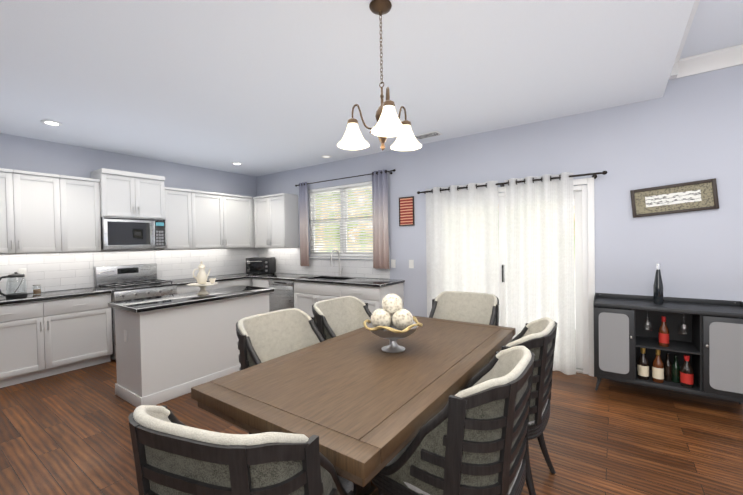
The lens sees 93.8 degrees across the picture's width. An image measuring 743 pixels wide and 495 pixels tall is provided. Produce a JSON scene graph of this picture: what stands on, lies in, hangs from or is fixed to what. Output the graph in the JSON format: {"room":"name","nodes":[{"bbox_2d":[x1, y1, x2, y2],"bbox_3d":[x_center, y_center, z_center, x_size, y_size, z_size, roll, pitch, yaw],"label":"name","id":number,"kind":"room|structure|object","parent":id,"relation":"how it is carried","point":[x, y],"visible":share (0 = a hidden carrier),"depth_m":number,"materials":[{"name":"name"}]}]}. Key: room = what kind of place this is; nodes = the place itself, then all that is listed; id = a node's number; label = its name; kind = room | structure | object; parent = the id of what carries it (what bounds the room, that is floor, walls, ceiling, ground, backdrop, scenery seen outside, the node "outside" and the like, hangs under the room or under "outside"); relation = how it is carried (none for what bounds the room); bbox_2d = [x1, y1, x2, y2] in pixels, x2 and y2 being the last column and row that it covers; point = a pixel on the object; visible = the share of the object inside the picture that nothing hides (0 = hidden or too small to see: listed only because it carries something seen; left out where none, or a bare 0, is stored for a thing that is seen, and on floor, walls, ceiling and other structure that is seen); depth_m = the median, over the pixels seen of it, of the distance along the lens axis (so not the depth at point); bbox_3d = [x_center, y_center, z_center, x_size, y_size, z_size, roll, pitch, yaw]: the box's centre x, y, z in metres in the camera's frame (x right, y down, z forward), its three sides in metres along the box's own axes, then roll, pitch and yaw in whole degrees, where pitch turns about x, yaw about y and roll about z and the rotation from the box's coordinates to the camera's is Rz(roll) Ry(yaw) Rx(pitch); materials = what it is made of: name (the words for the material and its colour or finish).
{"room":"kitchen and dining room","nodes":[
{"label":"kitchen and dining room","id":0,"kind":"room"},
{"bbox_2d":[0,133,256,290],"bbox_3d":[-4.572,-0.110,3.789,0.150,3.200,8.085,0,1,35],"label":"wall","id":1,"kind":"structure","parent":0,"point":[28,154],"depth_m":4.83,"materials":[{"name":"paint"}]},
{"bbox_2d":[0,168,67,253],"bbox_3d":[-4.140,-0.400,3.988,0.328,0.940,0.917,0,1,35],"label":"upper cabinet","id":2,"kind":"object","parent":1,"relation":"attached to","point":[46,213],"depth_m":4.03,"materials":[{"name":"white wood"}]},
{"bbox_2d":[68,176,103,251],"bbox_3d":[-3.812,-0.413,4.455,0.328,0.940,0.458,0,1,35],"label":"upper cabinet","id":3,"kind":"object","parent":1,"relation":"attached to","point":[84,223],"depth_m":4.41,"materials":[{"name":"white wood"}]},
{"bbox_2d":[0,247,255,295],"bbox_3d":[-3.730,0.285,4.845,0.007,0.507,5.103,0,1,35],"label":"tile backsplash","id":4,"kind":"structure","parent":1,"relation":"attached to","point":[59,271],"depth_m":4.79,"materials":[{"name":"white tile"}]},
{"bbox_2d":[14,268,26,292],"bbox_3d":[-4.155,0.402,4.107,0.141,0.303,0.139,0,1,35],"label":"outlet","id":5,"kind":"object","parent":4,"relation":"attached to","point":[21,270],"visible":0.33,"depth_m":4.17,"materials":[{"name":"white plastic"}]},
{"bbox_2d":[91,168,167,219],"bbox_3d":[-3.441,-0.724,4.942,0.378,0.625,0.777,0,1,35],"label":"upper cabinet","id":6,"kind":"object","parent":1,"relation":"attached to","point":[122,194],"depth_m":4.80,"materials":[{"name":"white wood"}]},
{"bbox_2d":[100,217,165,249],"bbox_3d":[-3.405,-0.193,4.932,0.442,0.432,0.770,0,1,35],"label":"over-the-range microwave","id":7,"kind":"object","parent":6,"relation":"attached to","point":[117,233],"visible":1,"depth_m":4.79,"materials":[{"name":"silver metal"}]},
{"bbox_2d":[155,188,195,249],"bbox_3d":[-3.094,-0.441,5.476,0.328,0.940,0.478,0,1,35],"label":"upper cabinet","id":8,"kind":"object","parent":1,"relation":"attached to","point":[181,222],"depth_m":5.40,"materials":[{"name":"white wood"}]},
{"bbox_2d":[196,190,251,247],"bbox_3d":[-2.685,-0.456,6.058,0.328,0.940,1.179,0,1,35],"label":"upper cabinet","id":9,"kind":"object","parent":1,"relation":"attached to","point":[223,220],"depth_m":5.97,"materials":[{"name":"white wood"}]},
{"bbox_2d":[252,199,254,246],"bbox_3d":[-2.262,-0.455,6.661,0.328,0.905,0.411,0,1,35],"label":"upper cabinet","id":10,"kind":"object","parent":1,"relation":"attached to","point":[253,234],"depth_m":6.49,"materials":[{"name":"white wood"}]},
{"bbox_2d":[0,0,694,176],"bbox_3d":[-1.991,-1.533,1.936,6.220,0.388,7.785,0,1,35],"label":"ceiling","id":11,"kind":"structure","parent":0,"point":[255,88],"depth_m":2.69,"materials":[{"name":"paint"}]},
{"bbox_2d":[41,120,62,125],"bbox_3d":[-3.428,-1.334,3.725,0.176,0.012,0.176,0,1,35],"label":"recessed light","id":12,"kind":"object","parent":11,"relation":"in","point":[51,122],"visible":1,"depth_m":3.72,"materials":[{"name":"white"}]},
{"bbox_2d":[337,0,421,150],"bbox_3d":[0.049,-0.962,2.009,0.498,0.822,0.501,0,1,35],"label":"chandelier","id":13,"kind":"object","parent":11,"relation":"hanging from","point":[388,124],"visible":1,"depth_m":1.97,"materials":[{"name":"white glass"}]},
{"bbox_2d":[414,131,442,139],"bbox_3d":[0.707,-1.414,4.381,0.340,0.012,0.170,0,1,35],"label":"ceiling vent","id":14,"kind":"object","parent":11,"relation":"in","point":[428,135],"visible":0.9,"depth_m":4.37,"materials":[{"name":"white metal"}]},
{"bbox_2d":[0,359,742,494],"bbox_3d":[-0.638,1.514,1.068,9.700,0.100,8.085,0,1,35],"label":"floor","id":15,"kind":"structure","parent":0,"point":[66,433],"depth_m":2.60,"materials":[{"name":"brown wood"}]},
{"bbox_2d":[0,293,55,387],"bbox_3d":[-4.086,1.042,3.799,0.619,0.880,0.747,0,1,35],"label":"base cabinet","id":16,"kind":"object","parent":15,"relation":"on","point":[46,334],"depth_m":3.77,"materials":[{"name":"white wood"}]},
{"bbox_2d":[0,272,27,297],"bbox_3d":[-4.011,0.417,3.879,0.176,0.282,0.242,0,1,35],"label":"electric kettle","id":17,"kind":"object","parent":16,"relation":"on","point":[16,294],"visible":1,"depth_m":3.86,"materials":[{"name":"black"}]},
{"bbox_2d":[32,284,40,293],"bbox_3d":[-3.971,0.495,4.126,0.076,0.117,0.075,0,1,35],"label":"jar","id":18,"kind":"object","parent":16,"relation":"on","point":[36,291],"visible":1,"depth_m":4.11,"materials":[{"name":"brown"}]},
{"bbox_2d":[40,289,112,373],"bbox_3d":[-3.738,1.029,4.294,0.619,0.880,0.698,0,1,35],"label":"base cabinet","id":19,"kind":"object","parent":15,"relation":"on","point":[81,318],"depth_m":4.16,"materials":[{"name":"white wood"}]},
{"bbox_2d":[94,263,176,359],"bbox_3d":[-3.266,0.852,4.862,0.730,1.200,0.768,0,1,35],"label":"gas range","id":20,"kind":"object","parent":15,"relation":"on","point":[129,282],"visible":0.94,"depth_m":4.80,"materials":[{"name":"silver metal"}]},
{"bbox_2d":[108,285,273,406],"bbox_3d":[-1.897,0.984,3.867,0.675,0.920,1.510,0,1,35],"label":"kitchen island","id":21,"kind":"object","parent":15,"relation":"on","point":[171,346],"visible":0.9,"depth_m":3.42,"materials":[{"name":"white wood"}]},
{"bbox_2d":[187,261,217,294],"bbox_3d":[-1.885,0.336,3.878,0.316,0.371,0.316,0,1,35],"label":"coffee pot","id":22,"kind":"object","parent":21,"relation":"on","point":[201,278],"visible":1,"depth_m":3.84,"materials":[{"name":"beige ceramic"}]},
{"bbox_2d":[163,279,219,293],"bbox_3d":[-2.890,0.996,5.500,0.619,0.880,0.688,0,1,35],"label":"base cabinet","id":23,"kind":"object","parent":15,"relation":"on","point":[182,287],"depth_m":5.21,"materials":[{"name":"white wood"}]},
{"bbox_2d":[207,277,251,287],"bbox_3d":[-2.565,0.983,5.964,0.619,0.880,0.679,0,1,35],"label":"base cabinet","id":24,"kind":"object","parent":15,"relation":"on","point":[225,282],"depth_m":5.82,"materials":[{"name":"white wood"}]},
{"bbox_2d":[128,405,355,494],"bbox_3d":[-0.402,0.972,1.221,0.620,0.981,0.627,-1,1,20],"label":"dining chair","id":25,"kind":"object","parent":15,"relation":"on","point":[173,454],"visible":1,"depth_m":0.93,"materials":[{"name":"fabric"}]},
{"bbox_2d":[236,273,273,285],"bbox_3d":[-2.202,0.970,6.480,0.618,0.880,0.701,0,1,35],"label":"base cabinet","id":26,"kind":"object","parent":15,"relation":"on","point":[241,274],"depth_m":6.17,"materials":[{"name":"white wood"}]},
{"bbox_2d":[246,257,275,274],"bbox_3d":[-2.045,0.337,6.413,0.440,0.300,0.383,-1,1,3],"label":"toaster oven","id":27,"kind":"object","parent":26,"relation":"on","point":[260,265],"visible":1,"depth_m":6.26,"materials":[{"name":"black metal"}]},
{"bbox_2d":[236,308,324,433],"bbox_3d":[-0.517,0.958,2.334,0.626,0.981,0.620,0,1,35],"label":"dining chair","id":28,"kind":"object","parent":15,"relation":"on","point":[264,337],"visible":0.42,"depth_m":2.51,"materials":[{"name":"fabric"}]},
{"bbox_2d":[268,280,294,311],"bbox_3d":[-1.314,0.966,5.850,0.594,0.876,0.655,0,1,35],"label":"dishwasher","id":29,"kind":"object","parent":15,"relation":"on","point":[281,296],"visible":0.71,"depth_m":5.62,"materials":[{"name":"silver metal"}]},
{"bbox_2d":[251,273,404,316],"bbox_3d":[-0.808,0.940,5.529,2.713,0.920,0.654,0,1,35],"label":"base cabinet","id":30,"kind":"object","parent":15,"relation":"on","point":[310,290],"visible":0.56,"depth_m":5.08,"materials":[{"name":"white wood"}]},
{"bbox_2d":[330,250,342,276],"bbox_3d":[-0.548,0.253,5.538,0.119,0.442,0.242,0,1,35],"label":"gooseneck faucet","id":31,"kind":"object","parent":30,"relation":"on","point":[339,269],"visible":1,"depth_m":5.60,"materials":[{"name":"silver metal"}]},
{"bbox_2d":[312,296,371,339],"bbox_3d":[-0.120,0.942,2.898,0.626,0.981,0.620,0,1,35],"label":"dining chair","id":32,"kind":"object","parent":15,"relation":"on","point":[336,317],"visible":0.31,"depth_m":3.11,"materials":[{"name":"fabric"}]},
{"bbox_2d":[191,316,515,494],"bbox_3d":[0.134,1.048,2.240,1.060,0.770,2.030,0,1,35],"label":"dining table","id":33,"kind":"object","parent":15,"relation":"on","point":[362,405],"visible":0.73,"depth_m":1.68,"materials":[{"name":"brown wood"}]},
{"bbox_2d":[363,294,422,352],"bbox_3d":[0.144,0.480,2.256,0.380,0.363,0.374,0,1,35],"label":"bowl","id":34,"kind":"object","parent":33,"relation":"on","point":[392,321],"visible":1,"depth_m":2.18,"materials":[{"name":"silver metal"}]},
{"bbox_2d":[371,346,534,494],"bbox_3d":[0.379,0.954,1.570,0.626,0.981,0.620,0,1,35],"label":"dining chair","id":35,"kind":"object","parent":15,"relation":"on","point":[471,438],"visible":0.85,"depth_m":1.27,"materials":[{"name":"wood"}]},
{"bbox_2d":[429,291,498,325],"bbox_3d":[0.787,0.924,3.099,0.620,0.981,0.626,0,1,35],"label":"dining chair","id":36,"kind":"object","parent":15,"relation":"on","point":[475,307],"visible":0.35,"depth_m":3.31,"materials":[{"name":"fabric"}]},
{"bbox_2d":[443,317,556,494],"bbox_3d":[0.787,0.938,2.151,0.626,0.981,0.620,0,1,35],"label":"dining chair","id":37,"kind":"object","parent":15,"relation":"on","point":[537,338],"visible":0.44,"depth_m":1.85,"materials":[{"name":"wood"}]},
{"bbox_2d":[593,293,742,403],"bbox_3d":[2.692,0.929,3.193,1.080,0.898,0.446,0,1,35],"label":"bar cabinet","id":38,"kind":"object","parent":15,"relation":"on","point":[690,345],"visible":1,"depth_m":3.15,"materials":[{"name":"black wood"}]},
{"bbox_2d":[653,263,662,303],"bbox_3d":[2.665,0.336,3.229,0.072,0.376,0.072,0,1,35],"label":"bottle","id":39,"kind":"object","parent":38,"relation":"on","point":[658,291],"visible":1,"depth_m":3.21,"materials":[{"name":"black glass"}]},
{"bbox_2d":[256,64,742,316],"bbox_3d":[1.676,-0.224,4.245,9.550,3.200,0.150,0,1,35],"label":"wall","id":40,"kind":"structure","parent":0,"point":[685,129],"depth_m":3.52,"materials":[{"name":"paint"}]},
{"bbox_2d":[253,193,298,247],"bbox_3d":[-1.752,-0.466,6.332,0.837,0.940,0.364,0,1,35],"label":"upper cabinet","id":41,"kind":"object","parent":40,"relation":"attached to","point":[276,220],"visible":1,"depth_m":6.16,"materials":[{"name":"white wood"}]},
{"bbox_2d":[256,247,389,278],"bbox_3d":[-0.988,0.231,6.031,3.068,0.487,0.007,0,1,35],"label":"tile backsplash","id":42,"kind":"structure","parent":40,"relation":"attached to","point":[287,259],"depth_m":5.97,"materials":[{"name":"white tile"}]},
{"bbox_2d":[308,181,372,259],"bbox_3d":[-0.476,-0.415,5.716,1.560,1.203,0.160,0,1,35],"label":"kitchen window","id":43,"kind":"structure","parent":40,"relation":"in","point":[342,191],"depth_m":5.71,"materials":[{"name":"white plastic"}]},
{"bbox_2d":[295,169,395,268],"bbox_3d":[-0.476,-0.407,5.589,2.073,1.450,0.114,0,1,35],"label":"curtains","id":44,"kind":"object","parent":40,"relation":"attached to","point":[380,219],"visible":1,"depth_m":5.16,"materials":[{"name":"brown fabric"}]},
{"bbox_2d":[391,259,395,267],"bbox_3d":[0.320,0.237,5.111,0.076,0.120,0.010,0,1,35],"label":"light switch","id":45,"kind":"object","parent":40,"relation":"attached to","point":[393,263],"depth_m":5.10,"materials":[{"name":"white plastic"}]},
{"bbox_2d":[399,196,414,225],"bbox_3d":[0.500,-0.514,4.957,0.240,0.410,0.022,0,1,35],"label":"picture","id":46,"kind":"object","parent":40,"relation":"attached to","point":[406,211],"visible":0.98,"depth_m":4.95,"materials":[{"name":"red"}]},
{"bbox_2d":[409,260,413,267],"bbox_3d":[0.565,0.235,4.938,0.076,0.120,0.010,0,1,35],"label":"light switch","id":47,"kind":"object","parent":40,"relation":"attached to","point":[411,262],"depth_m":4.93,"materials":[{"name":"white plastic"}]},
{"bbox_2d":[417,171,606,374],"bbox_3d":[1.539,0.285,4.175,2.158,2.166,0.141,0,1,35],"label":"curtains","id":48,"kind":"object","parent":40,"relation":"attached to","point":[462,242],"visible":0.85,"depth_m":4.03,"materials":[{"name":"white fabric"}]},
{"bbox_2d":[498,177,594,376],"bbox_3d":[1.615,0.321,4.284,1.924,2.112,0.151,0,1,35],"label":"sliding door","id":49,"kind":"structure","parent":40,"relation":"attached to","point":[581,273],"depth_m":3.77,"materials":[{"name":"white plastic"}]},
{"bbox_2d":[630,178,718,217],"bbox_3d":[2.856,-0.460,3.300,0.620,0.275,0.026,-6,-2,35],"label":"picture","id":50,"kind":"object","parent":40,"relation":"attached to","point":[700,195],"visible":0.96,"depth_m":3.28,"materials":[{"name":"black"}]},
{"bbox_2d":[669,0,699,79],"bbox_3d":[0.596,-1.574,0.118,0.100,0.135,7.781,0,1,35],"label":"crown molding","id":51,"kind":"structure","parent":40,"relation":"attached to","point":[678,65],"depth_m":2.99,"materials":[{"name":"white paint"}]},
{"bbox_2d":[679,44,742,77],"bbox_3d":[4.111,-1.668,2.340,3.056,0.135,0.100,0,1,35],"label":"crown molding","id":52,"kind":"structure","parent":40,"relation":"attached to","point":[711,61],"depth_m":3.09,"materials":[{"name":"white paint"}]},
{"bbox_2d":[679,0,742,58],"bbox_3d":[1.852,-1.702,-0.769,3.180,0.100,7.785,0,1,35],"label":"ceiling","id":53,"kind":"structure","parent":0,"point":[716,25],"depth_m":2.72,"materials":[{"name":"paint"}]},
{"label":"outside","id":54,"kind":"structure","parent":0,"visible":0},
{"bbox_2d":[315,187,575,327],"bbox_3d":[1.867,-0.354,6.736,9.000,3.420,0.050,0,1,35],"label":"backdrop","id":55,"kind":"structure","parent":54,"point":[360,227],"depth_m":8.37,"materials":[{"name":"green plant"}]}
]}

